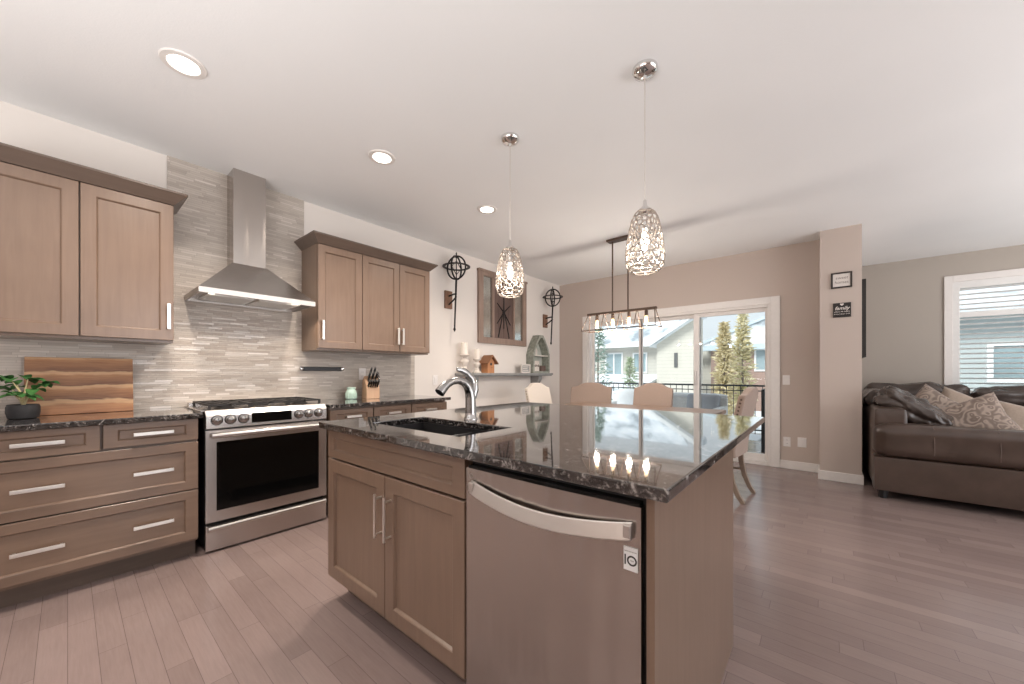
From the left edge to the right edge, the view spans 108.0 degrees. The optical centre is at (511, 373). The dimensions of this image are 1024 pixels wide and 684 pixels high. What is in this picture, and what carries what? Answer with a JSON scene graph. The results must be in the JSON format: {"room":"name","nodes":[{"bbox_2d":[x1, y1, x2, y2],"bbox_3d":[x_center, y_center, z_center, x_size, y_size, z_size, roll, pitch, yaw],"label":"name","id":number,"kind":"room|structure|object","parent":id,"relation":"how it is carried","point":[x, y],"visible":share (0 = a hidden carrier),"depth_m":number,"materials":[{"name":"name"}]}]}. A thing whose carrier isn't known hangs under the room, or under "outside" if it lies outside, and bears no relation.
{"room":"kitchen","nodes":[
{"label":"kitchen","id":0,"kind":"room"},
{"bbox_2d":[0,101,559,416],"bbox_3d":[-1.864,-0.197,3.507,0.158,2.723,8.687,0,0,40],"label":"wall","id":1,"kind":"structure","parent":0,"point":[217,351],"depth_m":3.05,"materials":[{"name":"beige paint"}]},
{"bbox_2d":[0,142,187,344],"bbox_3d":[-2.557,-0.684,2.241,0.405,0.972,0.860,0,0,40],"label":"upper cabinet","id":2,"kind":"object","parent":1,"relation":"attached to","point":[87,253],"visible":1,"depth_m":2.13,"materials":[{"name":"beige wood"}]},
{"bbox_2d":[184,168,314,312],"bbox_3d":[-1.996,-1.047,2.863,0.467,1.023,0.730,0,0,40],"label":"range hood","id":3,"kind":"object","parent":1,"relation":"attached to","point":[246,281],"visible":1,"depth_m":2.86,"materials":[{"name":"silver metal"}]},
{"bbox_2d":[299,367,343,370],"bbox_3d":[-1.770,-0.039,3.473,0.030,0.037,0.405,0,0,40],"label":"rail","id":4,"kind":"object","parent":1,"relation":"attached to","point":[300,368],"visible":1,"depth_m":3.46,"materials":[{"name":"black metal"}]},
{"bbox_2d":[359,368,365,379],"bbox_3d":[-1.523,0.009,3.784,0.008,0.116,0.072,0,0,40],"label":"outlet plate","id":5,"kind":"object","parent":1,"relation":"attached to","point":[362,371],"visible":0.89,"depth_m":3.78,"materials":[{"name":"white plastic"}]},
{"bbox_2d":[294,230,437,355],"bbox_3d":[-1.367,-0.684,3.663,0.405,0.972,1.282,0,0,40],"label":"upper cabinet","id":6,"kind":"object","parent":1,"relation":"attached to","point":[368,299],"visible":1,"depth_m":3.44,"materials":[{"name":"beige wood"}]},
{"bbox_2d":[433,375,437,384],"bbox_3d":[-0.929,0.084,4.506,0.010,0.116,0.072,0,0,40],"label":"switch plate","id":7,"kind":"object","parent":1,"relation":"attached to","point":[435,377],"visible":1,"depth_m":4.50,"materials":[{"name":"white plastic"}]},
{"bbox_2d":[442,252,469,331],"bbox_3d":[-0.681,-0.993,4.553,0.339,0.985,0.339,0,0,40],"label":"wall sconce","id":8,"kind":"object","parent":1,"relation":"attached to","point":[448,295],"visible":1,"depth_m":4.55,"materials":[{"name":"black metal"}]},
{"bbox_2d":[477,267,527,346],"bbox_3d":[-0.117,-0.922,5.444,0.052,1.012,1.070,0,0,40],"label":"wall art","id":9,"kind":"object","parent":1,"relation":"attached to","point":[500,320],"visible":0.88,"depth_m":5.36,"materials":[{"name":"brown wood"}]},
{"bbox_2d":[455,373,552,382],"bbox_3d":[-0.028,0.101,5.435,0.200,0.204,1.960,0,0,40],"label":"wall shelf","id":10,"kind":"object","parent":1,"relation":"attached to","point":[534,377],"visible":0.66,"depth_m":5.35,"materials":[{"name":"grey paint"}]},
{"bbox_2d":[459,343,469,372],"bbox_3d":[-0.602,-0.199,4.735,0.150,0.397,0.150,0,0,40],"label":"candlestick","id":11,"kind":"object","parent":10,"relation":"on","point":[464,354],"visible":0.82,"depth_m":4.70,"materials":[{"name":"beige ceramic"}]},
{"bbox_2d":[461,343,467,353],"bbox_3d":[-0.602,-0.311,4.735,0.094,0.150,0.094,0,0,-23],"label":"candle","id":12,"kind":"object","parent":11,"relation":"on","point":[464,346],"depth_m":4.69,"materials":[{"name":"wax"}]},
{"bbox_2d":[473,349,481,372],"bbox_3d":[-0.460,-0.164,4.889,0.120,0.327,0.120,0,0,40],"label":"candlestick","id":13,"kind":"object","parent":10,"relation":"on","point":[476,359],"visible":0.98,"depth_m":4.86,"materials":[{"name":"beige ceramic"}]},
{"bbox_2d":[474,349,479,358],"bbox_3d":[-0.460,-0.251,4.889,0.075,0.130,0.075,0,0,-41],"label":"candle","id":14,"kind":"object","parent":13,"relation":"on","point":[476,351],"depth_m":4.86,"materials":[{"name":"wax"}]},
{"bbox_2d":[479,355,498,372],"bbox_3d":[-0.322,-0.123,5.054,0.180,0.244,0.216,0,0,40],"label":"birdhouse","id":15,"kind":"object","parent":10,"relation":"on","point":[487,362],"visible":0.95,"depth_m":5.01,"materials":[{"name":"orange wood"}]},
{"bbox_2d":[521,364,530,372],"bbox_3d":[0.208,-0.068,5.658,0.018,0.135,0.225,0,0,40],"label":"photo frame","id":16,"kind":"object","parent":10,"relation":"on","point":[525,368],"visible":0.98,"depth_m":5.66,"materials":[{"name":"grey paint"}]},
{"bbox_2d":[526,335,549,372],"bbox_3d":[0.422,-0.303,6.010,0.146,0.605,0.450,0,0,40],"label":"curio cabinet","id":17,"kind":"object","parent":10,"relation":"on","point":[537,341],"visible":0.94,"depth_m":6.02,"materials":[{"name":"green paint"}]},
{"bbox_2d":[535,361,538,370],"bbox_3d":[0.355,-0.111,5.928,0.121,0.160,0.134,0,0,40],"label":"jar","id":18,"kind":"object","parent":17,"relation":"on","point":[536,362],"visible":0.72,"depth_m":5.89,"materials":[{"name":"beige ceramic"}]},
{"bbox_2d":[539,366,544,370],"bbox_3d":[0.478,-0.076,6.080,0.090,0.090,0.120,0,0,40],"label":"trinket box","id":19,"kind":"object","parent":17,"relation":"in","point":[541,368],"visible":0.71,"depth_m":6.03,"materials":[{"name":"wood"}]},
{"bbox_2d":[543,286,562,343],"bbox_3d":[0.676,-0.953,6.175,0.339,0.985,0.339,0,0,40],"label":"torch","id":20,"kind":"object","parent":1,"relation":"attached to","point":[545,317],"visible":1,"depth_m":6.17,"materials":[{"name":"black metal"}]},
{"bbox_2d":[328,430,471,498],"bbox_3d":[-0.543,0.357,1.597,1.026,0.138,0.034,0,0,40],"label":"drawer","id":21,"kind":"object","parent":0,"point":[445,476],"depth_m":1.49,"materials":[{"name":"wood"}]},
{"bbox_2d":[0,0,1023,285],"bbox_3d":[2.054,-1.634,1.371,8.909,0.150,10.439,0,0,40],"label":"ceiling","id":22,"kind":"structure","parent":0,"point":[769,124],"depth_m":2.16,"materials":[{"name":"white paint"}]},
{"bbox_2d":[158,47,207,78],"bbox_3d":[-1.654,-1.554,1.873,0.188,0.010,0.188,0,0,40],"label":"recessed light","id":23,"kind":"object","parent":22,"relation":"in","point":[183,63],"visible":1,"depth_m":1.86,"materials":[{"name":"white paint"}]},
{"bbox_2d":[167,54,198,74],"bbox_3d":[-1.654,-1.553,1.873,0.120,0.003,0.120,0,0,40],"label":"diffuser","id":24,"kind":"object","parent":23,"relation":"attached to","point":[180,63],"depth_m":1.87,"materials":[{"name":"white plastic"}]},
{"bbox_2d":[368,149,395,164],"bbox_3d":[-0.939,-1.554,2.682,0.188,0.010,0.188,0,0,40],"label":"recessed light","id":25,"kind":"object","parent":22,"relation":"in","point":[379,156],"visible":1,"depth_m":2.67,"materials":[{"name":"white paint"}]},
{"bbox_2d":[373,153,390,162],"bbox_3d":[-0.939,-1.553,2.682,0.120,0.003,0.120,0,0,40],"label":"diffuser","id":26,"kind":"object","parent":25,"relation":"attached to","point":[377,157],"depth_m":2.69,"materials":[{"name":"white plastic"}]},
{"bbox_2d":[477,205,496,213],"bbox_3d":[-0.237,-1.554,3.533,0.188,0.010,0.188,0,0,40],"label":"recessed light","id":27,"kind":"object","parent":22,"relation":"in","point":[486,209],"visible":1,"depth_m":3.52,"materials":[{"name":"white paint"}]},
{"bbox_2d":[481,207,492,211],"bbox_3d":[-0.237,-1.553,3.533,0.120,0.003,0.120,0,0,40],"label":"diffuser","id":28,"kind":"object","parent":27,"relation":"attached to","point":[483,209],"depth_m":3.53,"materials":[{"name":"white plastic"}]},
{"bbox_2d":[495,132,524,297],"bbox_3d":[-0.012,-1.034,2.465,0.196,1.048,0.196,0,0,40],"label":"pendant light","id":29,"kind":"object","parent":22,"relation":"hanging from","point":[509,139],"visible":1,"depth_m":2.44,"materials":[{"name":"silver metal"}]},
{"bbox_2d":[508,249,511,261],"bbox_3d":[-0.013,-0.782,2.466,0.032,0.100,0.031,0,0,40],"label":"socket","id":30,"kind":"object","parent":29,"relation":"attached to","point":[509,252],"depth_m":2.45,"materials":[{"name":"silver metal"}]},
{"bbox_2d":[581,235,661,332],"bbox_3d":[1.245,-1.032,4.304,0.896,1.054,0.210,0,0,40],"label":"chandelier","id":31,"kind":"object","parent":22,"relation":"hanging from","point":[621,238],"visible":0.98,"depth_m":4.26,"materials":[{"name":"brown metal"}]},
{"bbox_2d":[595,315,598,327],"bbox_3d":[1.026,-0.619,4.488,0.042,0.162,0.042,0,0,40],"label":"bulb","id":32,"kind":"object","parent":31,"relation":"attached to","point":[596,316],"depth_m":4.47,"materials":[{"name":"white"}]},
{"bbox_2d":[611,313,614,326],"bbox_3d":[1.181,-0.619,4.357,0.042,0.162,0.042,0,0,40],"label":"bulb","id":33,"kind":"object","parent":31,"relation":"attached to","point":[612,314],"depth_m":4.34,"materials":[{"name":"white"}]},
{"bbox_2d":[627,312,630,325],"bbox_3d":[1.332,-0.619,4.232,0.042,0.162,0.042,0,0,40],"label":"bulb","id":34,"kind":"object","parent":31,"relation":"attached to","point":[628,313],"depth_m":4.22,"materials":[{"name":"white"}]},
{"bbox_2d":[644,310,647,323],"bbox_3d":[1.482,-0.619,4.106,0.042,0.162,0.042,0,0,40],"label":"bulb","id":35,"kind":"object","parent":31,"relation":"attached to","point":[645,311],"depth_m":4.09,"materials":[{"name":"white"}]},
{"bbox_2d":[625,59,665,275],"bbox_3d":[0.681,-1.037,1.903,0.196,1.042,0.196,0,0,40],"label":"pendant light","id":36,"kind":"object","parent":22,"relation":"hanging from","point":[644,70],"visible":1,"depth_m":1.88,"materials":[{"name":"silver metal"}]},
{"bbox_2d":[642,211,647,228],"bbox_3d":[0.680,-0.788,1.904,0.032,0.100,0.031,0,0,40],"label":"socket","id":37,"kind":"object","parent":36,"relation":"attached to","point":[643,212],"depth_m":1.89,"materials":[{"name":"silver metal"}]},
{"bbox_2d":[0,440,1023,683],"bbox_3d":[2.054,1.224,1.371,8.909,0.120,10.439,0,0,40],"label":"floor","id":38,"kind":"structure","parent":0,"point":[834,582],"depth_m":1.84,"materials":[{"name":"brown wood"}]},
{"bbox_2d":[0,418,197,608],"bbox_3d":[-2.453,0.722,2.203,0.612,0.884,0.828,0,0,40],"label":"base cabinet","id":39,"kind":"object","parent":38,"relation":"on","point":[81,505],"visible":0.98,"depth_m":2.01,"materials":[{"name":"beige wood"}]},
{"bbox_2d":[0,407,202,431],"bbox_3d":[-2.450,0.265,2.203,0.616,0.030,0.855,0,0,40],"label":"countertop","id":40,"kind":"structure","parent":39,"relation":"on","point":[143,415],"depth_m":2.10,"materials":[{"name":"stone"}]},
{"bbox_2d":[0,374,59,418],"bbox_3d":[-2.693,0.129,2.059,0.241,0.244,0.245,0,0,40],"label":"potted plant","id":41,"kind":"object","parent":40,"relation":"on","point":[23,410],"visible":1,"depth_m":2.04,"materials":[{"name":"green plant"}]},
{"bbox_2d":[24,357,132,415],"bbox_3d":[-2.684,0.077,2.323,0.071,0.345,0.443,0,0,40],"label":"cutting board","id":42,"kind":"object","parent":40,"relation":"on","point":[87,385],"visible":0.76,"depth_m":2.31,"materials":[{"name":"brown wood"}]},
{"bbox_2d":[184,397,326,551],"bbox_3d":[-1.917,0.685,2.828,0.624,0.958,0.785,0,0,40],"label":"range","id":43,"kind":"object","parent":38,"relation":"on","point":[262,461],"visible":1,"depth_m":2.61,"materials":[{"name":"silver metal"}]},
{"bbox_2d":[184,401,325,412],"bbox_3d":[-1.950,0.244,2.855,0.539,0.050,0.785,0,0,40],"label":"cooktop","id":44,"kind":"object","parent":43,"relation":"in","point":[199,406],"depth_m":2.68,"materials":[{"name":"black metal"}]},
{"bbox_2d":[323,406,372,514],"bbox_3d":[-1.543,0.722,3.291,0.612,0.884,0.377,0,0,40],"label":"base cabinet","id":45,"kind":"object","parent":38,"relation":"on","point":[360,411],"visible":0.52,"depth_m":3.05,"materials":[{"name":"beige wood"}]},
{"bbox_2d":[310,395,450,407],"bbox_3d":[-1.272,0.265,3.612,0.616,0.030,1.241,0,0,40],"label":"countertop","id":46,"kind":"structure","parent":45,"relation":"on","point":[330,403],"depth_m":3.40,"materials":[{"name":"stone"}]},
{"bbox_2d":[345,387,356,398],"bbox_3d":[-1.546,0.193,3.575,0.104,0.114,0.103,0,0,40],"label":"jar","id":47,"kind":"object","parent":46,"relation":"on","point":[351,393],"visible":1,"depth_m":3.54,"materials":[{"name":"green glass"}]},
{"bbox_2d":[362,367,379,398],"bbox_3d":[-1.393,0.097,3.679,0.123,0.307,0.246,0,0,-36],"label":"knife block","id":48,"kind":"object","parent":46,"relation":"on","point":[370,388],"visible":1,"depth_m":3.62,"materials":[{"name":"brown wood"}]},
{"bbox_2d":[372,403,410,415],"bbox_3d":[-1.297,0.722,3.585,0.612,0.884,0.390,0,0,40],"label":"base cabinet","id":49,"kind":"object","parent":38,"relation":"on","point":[388,409],"visible":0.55,"depth_m":3.40,"materials":[{"name":"beige wood"}]},
{"bbox_2d":[409,400,446,412],"bbox_3d":[-1.031,0.722,3.903,0.612,0.884,0.440,0,0,40],"label":"base cabinet","id":50,"kind":"object","parent":38,"relation":"on","point":[430,405],"visible":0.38,"depth_m":3.71,"materials":[{"name":"beige wood"}]},
{"bbox_2d":[328,422,732,683],"bbox_3d":[-0.013,0.722,1.736,1.661,0.884,1.002,0,0,40],"label":"kitchen island","id":51,"kind":"object","parent":38,"relation":"on","point":[397,514],"visible":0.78,"depth_m":1.39,"materials":[{"name":"beige wood"}]},
{"bbox_2d":[319,402,764,502],"bbox_3d":[0.221,0.265,2.014,1.736,0.030,1.718,0,0,40],"label":"island countertop","id":52,"kind":"structure","parent":51,"relation":"on","point":[655,455],"depth_m":1.42,"materials":[{"name":"stone"}]},
{"bbox_2d":[395,422,489,436],"bbox_3d":[-0.359,0.384,1.795,0.670,0.206,0.339,0,0,40],"label":"sink","id":53,"kind":"object","parent":52,"relation":"in","point":[456,431],"visible":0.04,"depth_m":2.01,"materials":[{"name":"black stone"}]},
{"bbox_2d":[435,367,478,419],"bbox_3d":[-0.283,0.108,1.949,0.076,0.284,0.280,0,0,40],"label":"faucet","id":54,"kind":"object","parent":52,"relation":"on","point":[471,389],"visible":1,"depth_m":1.99,"materials":[{"name":"metal"}]},
{"bbox_2d":[525,383,551,403],"bbox_3d":[0.530,0.651,4.798,0.615,1.043,0.508,0,0,40],"label":"dining chair","id":55,"kind":"object","parent":38,"relation":"on","point":[535,392],"visible":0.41,"depth_m":4.90,"materials":[{"name":"beige fabric"}]},
{"bbox_2d":[467,461,646,683],"bbox_3d":[0.256,0.730,1.275,0.600,0.868,0.636,0,0,40],"label":"dishwasher","id":56,"kind":"object","parent":38,"relation":"on","point":[557,569],"visible":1,"depth_m":1.02,"materials":[{"name":"silver metal"}]},
{"bbox_2d":[570,382,611,403],"bbox_3d":[1.054,0.656,5.287,0.620,1.033,0.615,0,0,28],"label":"dining chair","id":57,"kind":"object","parent":38,"relation":"on","point":[590,391],"visible":0.38,"depth_m":5.46,"materials":[{"name":"beige fabric"}]},
{"bbox_2d":[564,402,725,414],"bbox_3d":[1.359,0.782,4.235,1.730,0.764,0.960,0,0,40],"label":"dining table","id":58,"kind":"object","parent":38,"relation":"on","point":[644,407],"visible":0.06,"depth_m":4.33,"materials":[{"name":"brown wood"}]},
{"bbox_2d":[633,383,673,406],"bbox_3d":[1.702,0.651,4.707,0.508,1.043,0.615,0,0,40],"label":"dining chair","id":59,"kind":"object","parent":38,"relation":"on","point":[649,394],"visible":0.42,"depth_m":4.85,"materials":[{"name":"beige fabric"}]},
{"bbox_2d":[733,387,757,504],"bbox_3d":[2.018,0.651,3.624,0.615,1.043,0.508,0,0,45],"label":"dining chair","id":60,"kind":"object","parent":38,"relation":"on","point":[746,402],"visible":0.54,"depth_m":3.37,"materials":[{"name":"beige fabric"}]},
{"bbox_2d":[862,381,1023,510],"bbox_3d":[5.398,0.635,3.426,3.222,1.058,2.632,0,0,40],"label":"sofa","id":61,"kind":"object","parent":38,"relation":"on","point":[910,445],"visible":0.86,"depth_m":3.27,"materials":[{"name":"brown leather"}]},
{"bbox_2d":[862,388,879,405],"bbox_3d":[4.204,0.313,4.253,0.329,0.285,1.024,0,0,40],"label":"cushion","id":62,"kind":"object","parent":61,"relation":"on","point":[868,395],"depth_m":3.99,"materials":[{"name":"leather"}]},
{"bbox_2d":[873,385,953,425],"bbox_3d":[3.914,0.355,3.636,0.559,0.467,0.490,0,0,40],"label":"blanket","id":63,"kind":"object","parent":61,"relation":"on","point":[919,410],"depth_m":3.51,"materials":[{"name":"fabric"}]},
{"bbox_2d":[863,381,971,396],"bbox_3d":[5.272,0.298,4.871,1.012,0.383,0.365,0,0,40],"label":"cushion","id":64,"kind":"object","parent":61,"relation":"on","point":[913,388],"depth_m":4.75,"materials":[{"name":"leather"}]},
{"bbox_2d":[915,384,957,407],"bbox_3d":[4.300,0.394,3.784,0.589,0.569,0.212,0,0,40],"label":"throw pillow","id":65,"kind":"object","parent":61,"relation":"on","point":[935,398],"visible":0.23,"depth_m":3.77,"materials":[{"name":"beige fabric"}]},
{"bbox_2d":[941,386,972,402],"bbox_3d":[4.678,0.419,3.846,0.585,0.554,0.217,0,0,40],"label":"throw pillow","id":66,"kind":"object","parent":61,"relation":"on","point":[956,396],"visible":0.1,"depth_m":3.88,"materials":[{"name":"beige fabric"}]},
{"bbox_2d":[939,392,1022,429],"bbox_3d":[4.219,0.449,3.422,0.620,0.559,0.192,0,0,40],"label":"throw pillow","id":67,"kind":"object","parent":61,"relation":"on","point":[984,411],"visible":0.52,"depth_m":3.35,"materials":[{"name":"beige fabric"}]},
{"bbox_2d":[971,385,1023,405],"bbox_3d":[6.016,0.329,4.264,1.034,0.394,0.362,0,0,40],"label":"cushion","id":68,"kind":"object","parent":61,"relation":"on","point":[1014,394],"depth_m":4.31,"materials":[{"name":"leather"}]},
{"bbox_2d":[999,401,1023,429],"bbox_3d":[4.632,0.484,3.323,0.584,0.475,0.246,0,0,40],"label":"throw pillow","id":69,"kind":"object","parent":61,"relation":"on","point":[1016,412],"visible":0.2,"depth_m":3.36,"materials":[{"name":"beige fabric"}]},
{"bbox_2d":[560,240,819,463],"bbox_3d":[2.232,-0.197,5.612,3.739,2.723,0.200,0,0,40],"label":"wall","id":70,"kind":"structure","parent":0,"point":[791,273],"depth_m":4.75,"materials":[{"name":"beige paint"}]},
{"bbox_2d":[582,296,779,467],"bbox_3d":[2.315,0.105,5.529,2.731,2.118,0.222,0,0,40],"label":"door","id":71,"kind":"structure","parent":70,"relation":"in","point":[770,306],"depth_m":4.97,"materials":[{"name":"white paint"}]},
{"bbox_2d":[783,375,789,384],"bbox_3d":[3.349,0.084,4.541,0.072,0.116,0.010,0,0,40],"label":"switch plate","id":72,"kind":"object","parent":70,"relation":"attached to","point":[786,378],"visible":1,"depth_m":4.54,"materials":[{"name":"white plastic"}]},
{"bbox_2d":[783,437,790,446],"bbox_3d":[3.355,0.837,4.537,0.072,0.116,0.008,0,0,40],"label":"outlet plate","id":73,"kind":"object","parent":70,"relation":"attached to","point":[786,440],"visible":1,"depth_m":4.53,"materials":[{"name":"white plastic"}]},
{"bbox_2d":[780,460,818,472],"bbox_3d":[2.218,1.114,5.485,3.582,0.100,0.014,0,0,40],"label":"baseboard","id":74,"kind":"structure","parent":70,"relation":"attached to","point":[787,464],"depth_m":4.45,"materials":[{"name":"white paint"}]},
{"bbox_2d":[798,437,806,447],"bbox_3d":[3.466,0.829,4.443,0.085,0.116,0.010,0,0,40],"label":"outlet plate","id":75,"kind":"object","parent":70,"relation":"attached to","point":[802,442],"visible":1,"depth_m":4.44,"materials":[{"name":"white plastic"}]},
{"bbox_2d":[820,224,861,474],"bbox_3d":[4.248,-0.197,4.857,0.338,2.723,2.276,0,0,40],"label":"wall column","id":76,"kind":"structure","parent":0,"point":[840,248],"depth_m":3.98,"materials":[{"name":"beige paint"}]},
{"bbox_2d":[818,464,863,484],"bbox_3d":[4.196,1.114,4.794,0.366,0.100,2.140,0,0,40],"label":"baseboard","id":77,"kind":"structure","parent":76,"relation":"attached to","point":[822,474],"depth_m":3.97,"materials":[{"name":"white paint"}]},
{"bbox_2d":[831,271,851,288],"bbox_3d":[3.519,-0.993,3.970,0.170,0.166,0.020,0,0,40],"label":"framed sign","id":78,"kind":"object","parent":76,"relation":"attached to","point":[841,279],"visible":1,"depth_m":3.97,"materials":[{"name":"grey paper"}]},
{"bbox_2d":[833,273,849,286],"bbox_3d":[3.521,-0.993,3.973,0.144,0.140,0.011,0,0,40],"label":"print","id":79,"kind":"object","parent":78,"relation":"attached to","point":[839,279],"depth_m":3.97},
{"bbox_2d":[833,302,850,317],"bbox_3d":[3.522,-0.674,3.969,0.145,0.152,0.017,0,0,40],"label":"word sign","id":80,"kind":"object","parent":76,"relation":"attached to","point":[839,309],"visible":1,"depth_m":3.96,"materials":[{"name":"black wood"}]},
{"bbox_2d":[862,245,1023,389],"bbox_3d":[6.873,-0.197,4.046,4.950,2.723,0.150,0,0,40],"label":"wall","id":81,"kind":"structure","parent":0,"point":[905,299],"depth_m":5.10,"materials":[{"name":"beige paint"}]},
{"bbox_2d":[862,279,865,357],"bbox_3d":[4.120,-0.588,4.408,0.041,0.835,1.150,0,0,40],"label":"framed picture","id":82,"kind":"object","parent":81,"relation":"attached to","point":[863,280],"visible":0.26,"depth_m":3.97,"materials":[{"name":"black"}]},
{"bbox_2d":[944,268,1023,392],"bbox_3d":[6.793,-0.443,4.068,2.750,1.655,0.160,0,0,40],"label":"window","id":83,"kind":"structure","parent":81,"relation":"in","point":[953,285],"depth_m":4.75,"materials":[{"name":"white paint"}]},
{"label":"outside","id":84,"kind":"structure","parent":0,"visible":0},
{"bbox_2d":[732,411,760,432],"bbox_3d":[19.339,2.057,23.114,80.000,0.390,48.000,0,0,40],"label":"snow","id":85,"kind":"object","parent":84,"point":[758,413],"depth_m":17.72,"materials":[{"name":"white snow"}]},
{"bbox_2d":[595,327,612,399],"bbox_3d":[3.476,-0.152,15.360,1.766,4.433,1.648,0,0,20],"label":"spruce tree","id":86,"kind":"object","parent":85,"relation":"on","point":[601,341],"visible":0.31,"depth_m":15.22,"materials":[{"name":"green plant"}]},
{"bbox_2d":[619,357,638,388],"bbox_3d":[5.332,0.665,17.017,1.704,2.856,1.372,0,0,18],"label":"spruce tree","id":87,"kind":"object","parent":85,"relation":"on","point":[630,360],"visible":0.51,"depth_m":16.93,"materials":[{"name":"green plant"}]},
{"bbox_2d":[595,317,706,400],"bbox_3d":[7.485,-1.086,23.595,9.600,6.300,8.200,0,0,40],"label":"house","id":88,"kind":"structure","parent":85,"relation":"on","point":[668,349],"depth_m":19.93,"materials":[{"name":"beige"}]},
{"bbox_2d":[674,353,677,367],"bbox_3d":[8.385,-0.661,19.029,0.160,0.750,0.050,0,0,40],"label":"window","id":89,"kind":"structure","parent":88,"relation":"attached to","point":[675,354],"depth_m":19.02,"materials":[{"name":"grey glass"}]},
{"bbox_2d":[710,321,739,414],"bbox_3d":[7.050,0.170,12.381,0.905,3.790,0.981,0,0,1],"label":"tree","id":90,"kind":"object","parent":85,"relation":"on","point":[723,338],"visible":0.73,"depth_m":12.25,"materials":[{"name":"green plant"}]},
{"bbox_2d":[703,316,764,410],"bbox_3d":[16.418,-0.816,21.337,10.600,5.760,7.000,0,0,40],"label":"house","id":91,"kind":"structure","parent":85,"relation":"on","point":[758,325],"depth_m":20.19,"materials":[{"name":"brown brick"}]},
{"bbox_2d":[728,313,757,416],"bbox_3d":[8.078,-0.081,13.053,0.966,4.292,1.024,0,0,10],"label":"tree","id":92,"kind":"object","parent":85,"relation":"on","point":[741,339],"visible":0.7,"depth_m":12.96,"materials":[{"name":"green plant"}]},
{"bbox_2d":[960,283,1023,390],"bbox_3d":[13.865,-0.586,8.935,9.000,5.300,6.500,0,0,40],"label":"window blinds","id":93,"kind":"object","parent":85,"relation":"on","point":[1021,286],"visible":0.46,"depth_m":8.12,"materials":[{"name":"blue"}]},
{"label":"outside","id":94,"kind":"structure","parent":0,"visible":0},
{"bbox_3d":[2.742,1.369,7.640,5.400,0.190,3.564,0,0,40],"label":"floor","id":95,"kind":"structure","parent":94,"visible":0},
{"bbox_2d":[611,389,727,414],"bbox_3d":[2.917,0.802,7.353,2.242,0.944,0.840,0,0,40],"label":"sofa","id":96,"kind":"object","parent":95,"relation":"on","point":[621,396],"visible":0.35,"depth_m":7.21,"materials":[{"name":"grey fabric"}]},
{"bbox_2d":[686,394,720,408],"bbox_3d":[3.609,0.603,7.023,0.567,0.425,0.223,0,0,40],"label":"cushion","id":97,"kind":"object","parent":96,"relation":"on","point":[708,401],"depth_m":6.93,"materials":[{"name":"grey fabric"}]},
{"bbox_2d":[595,382,764,433],"bbox_3d":[3.444,0.758,8.853,4.758,1.033,0.038,0,0,40],"label":"deck railing","id":98,"kind":"object","parent":95,"relation":"on","point":[604,383],"visible":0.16,"depth_m":8.13,"materials":[{"name":"black metal"}]},
{"bbox_2d":[749,434,760,440],"bbox_3d":[3.138,1.244,8.357,4.117,0.091,0.843,0,0,40],"label":"snow","id":99,"kind":"object","parent":95,"relation":"on","point":[754,437],"visible":0.08,"depth_m":7.03,"materials":[{"name":"white snow"}]},
{"bbox_2d":[761,389,764,451],"bbox_3d":[4.445,0.758,6.373,0.038,1.033,2.358,0,0,40],"label":"deck railing","id":100,"kind":"object","parent":95,"relation":"on","point":[762,390],"visible":0.15,"depth_m":5.47,"materials":[{"name":"black metal"}]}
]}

